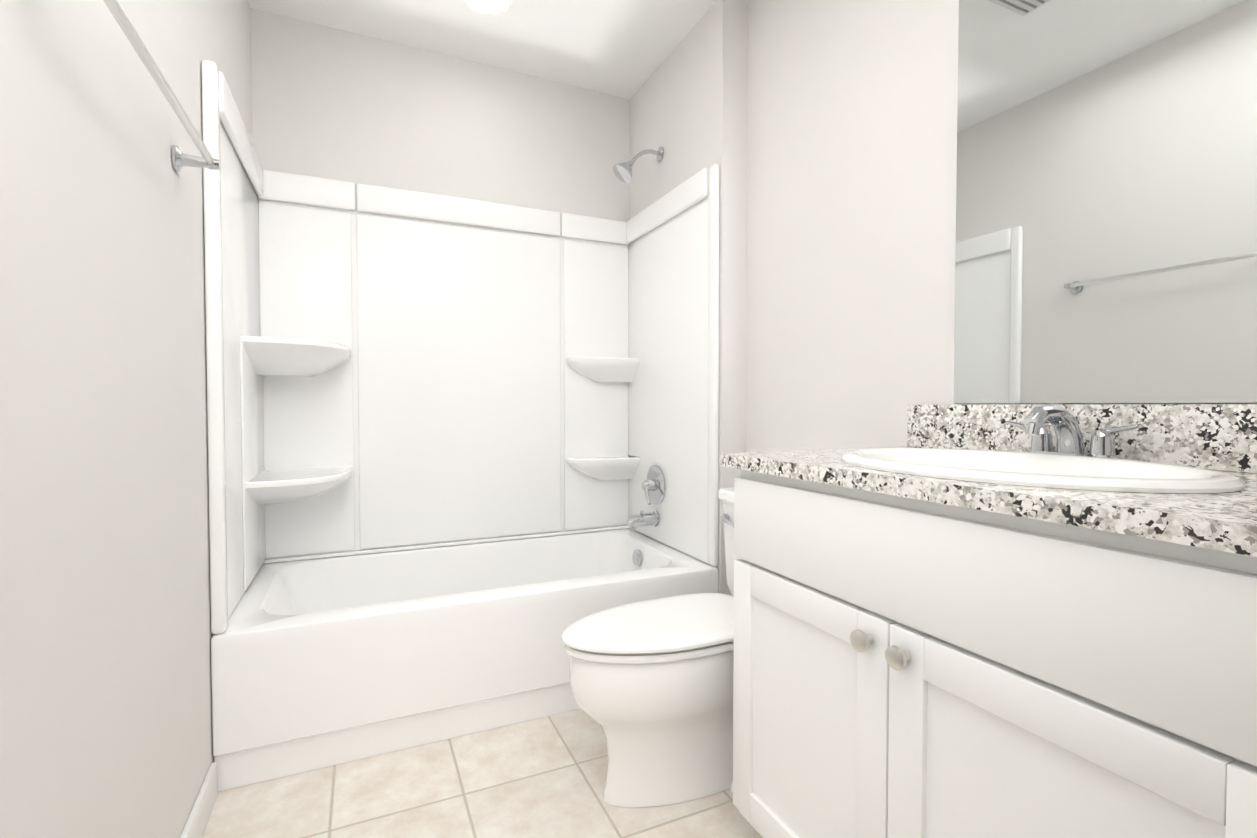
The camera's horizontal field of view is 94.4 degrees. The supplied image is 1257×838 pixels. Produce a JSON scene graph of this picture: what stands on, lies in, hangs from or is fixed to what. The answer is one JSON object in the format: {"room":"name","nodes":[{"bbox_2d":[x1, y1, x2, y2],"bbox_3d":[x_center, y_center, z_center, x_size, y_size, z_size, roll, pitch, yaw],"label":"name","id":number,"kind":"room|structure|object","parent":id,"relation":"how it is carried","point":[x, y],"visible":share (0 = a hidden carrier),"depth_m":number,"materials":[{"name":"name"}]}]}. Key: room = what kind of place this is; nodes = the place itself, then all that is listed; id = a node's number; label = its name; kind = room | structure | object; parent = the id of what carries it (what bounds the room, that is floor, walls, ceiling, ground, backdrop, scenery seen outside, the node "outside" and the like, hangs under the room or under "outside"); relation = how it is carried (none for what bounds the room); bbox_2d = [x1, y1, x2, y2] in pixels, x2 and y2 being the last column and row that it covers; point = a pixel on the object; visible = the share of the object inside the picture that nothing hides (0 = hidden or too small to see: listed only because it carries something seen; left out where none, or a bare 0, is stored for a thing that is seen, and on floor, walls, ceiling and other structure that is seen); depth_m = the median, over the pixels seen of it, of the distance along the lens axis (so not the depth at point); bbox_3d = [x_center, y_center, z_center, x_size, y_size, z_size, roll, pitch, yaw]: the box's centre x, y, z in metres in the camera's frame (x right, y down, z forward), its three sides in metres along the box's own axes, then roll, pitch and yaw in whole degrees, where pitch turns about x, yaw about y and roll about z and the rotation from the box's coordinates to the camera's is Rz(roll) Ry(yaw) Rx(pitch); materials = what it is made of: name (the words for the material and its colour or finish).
{"room":"bathroom","nodes":[
{"label":"bathroom","id":0,"kind":"room"},
{"bbox_2d":[0,0,251,837],"bbox_3d":[-0.836,-0.248,0.846,0.100,2.440,3.026,-1,1,-25],"label":"wall","id":1,"kind":"structure","parent":0,"point":[106,635],"depth_m":0.88,"materials":[{"name":"paint"}]},
{"bbox_2d":[103,0,220,172],"bbox_3d":[-0.796,-0.546,0.969,0.079,0.054,0.674,-1,1,-25],"label":"towel rail","id":2,"kind":"object","parent":1,"relation":"attached to","point":[181,160],"visible":1,"depth_m":0.98,"materials":[{"name":"silver metal"}]},
{"bbox_2d":[180,762,216,837],"bbox_3d":[-0.623,0.935,0.544,0.012,0.090,2.047,-1,1,-25],"label":"baseboard","id":3,"kind":"structure","parent":1,"relation":"attached to","point":[198,818],"depth_m":1.35,"materials":[{"name":"white paint"}]},
{"bbox_2d":[250,8,629,221],"bbox_3d":[-0.613,-0.288,2.557,1.730,2.440,0.100,-1,1,-25],"label":"wall","id":4,"kind":"structure","parent":0,"point":[335,104],"depth_m":2.38,"materials":[{"name":"paint"}]},
{"bbox_2d":[202,709,762,837],"bbox_3d":[-0.050,0.994,1.235,1.830,0.060,3.026,-1,1,-25],"label":"floor","id":5,"kind":"structure","parent":0,"point":[544,777],"depth_m":1.47,"materials":[{"name":"tile"}]},
{"bbox_2d":[211,528,717,791],"bbox_3d":[-0.524,0.738,2.138,1.520,0.407,0.773,-1,1,-25],"label":"bathtub","id":6,"kind":"object","parent":5,"relation":"on","point":[318,663],"visible":0.75,"depth_m":1.74,"materials":[{"name":"white plastic"}]},
{"bbox_2d":[201,60,719,633],"bbox_3d":[-0.525,-0.188,2.119,1.520,1.440,0.770,-1,1,-25],"label":"tub surround","id":7,"kind":"object","parent":6,"relation":"on","point":[393,370],"visible":1,"depth_m":2.32,"materials":[{"name":"white plastic"}]},
{"bbox_2d":[626,510,659,530],"bbox_3d":[0.056,0.429,2.477,0.137,0.080,0.068,-1,1,-25],"label":"tub spout","id":8,"kind":"object","parent":7,"relation":"attached to","point":[641,519],"visible":1,"depth_m":2.46,"materials":[{"name":"silver metal"}]},
{"bbox_2d":[641,465,664,504],"bbox_3d":[0.089,0.284,2.489,0.065,0.170,0.170,-1,1,-25],"label":"shower valve","id":9,"kind":"object","parent":7,"relation":"attached to","point":[653,486],"visible":1,"depth_m":2.47,"materials":[{"name":"silver metal"}]},
{"bbox_2d":[561,487,739,807],"bbox_3d":[0.220,0.592,1.583,0.833,0.727,0.484,-1,1,-25],"label":"toilet","id":10,"kind":"object","parent":5,"relation":"on","point":[651,682],"visible":0.6,"depth_m":1.44,"materials":[{"name":"white ceramic"}]},
{"bbox_2d":[721,403,1256,837],"bbox_3d":[0.634,0.471,0.988,0.578,0.995,0.900,-1,1,-25],"label":"bathroom vanity","id":11,"kind":"object","parent":5,"relation":"on","point":[1001,621],"visible":1,"depth_m":0.79,"materials":[{"name":"white paint"}]},
{"bbox_2d":[248,0,748,98],"bbox_3d":[-0.050,-1.506,1.176,1.830,0.060,3.026,-1,1,-25],"label":"ceiling","id":12,"kind":"structure","parent":0,"point":[622,48],"depth_m":2.25,"materials":[{"name":"paint"}]},
{"bbox_2d":[464,0,510,14],"bbox_3d":[-0.502,-1.484,2.066,0.170,0.024,0.170,-1,1,-25],"label":"recessed light","id":13,"kind":"object","parent":12,"relation":"in","point":[491,7],"visible":0.98,"depth_m":2.08,"materials":[{"name":"white paint"}]},
{"bbox_2d":[630,0,1256,595],"bbox_3d":[0.689,-0.264,1.544,0.206,2.440,2.826,-1,1,-25],"label":"wall","id":14,"kind":"structure","parent":0,"point":[822,134],"depth_m":1.77,"materials":[{"name":"paint"}]},
{"bbox_2d":[613,146,663,182],"bbox_3d":[0.039,-1.069,2.434,0.217,0.172,0.094,-1,1,-25],"label":"shower head","id":15,"kind":"object","parent":14,"relation":"attached to","point":[622,172],"visible":1,"depth_m":2.42},
{"bbox_2d":[954,0,1256,402],"bbox_3d":[0.926,-0.560,1.015,0.005,1.064,0.760,-1,1,-25],"label":"mirror","id":16,"kind":"object","parent":14,"relation":"attached to","point":[1106,217],"visible":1,"depth_m":1.09,"materials":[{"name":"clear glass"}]}
]}

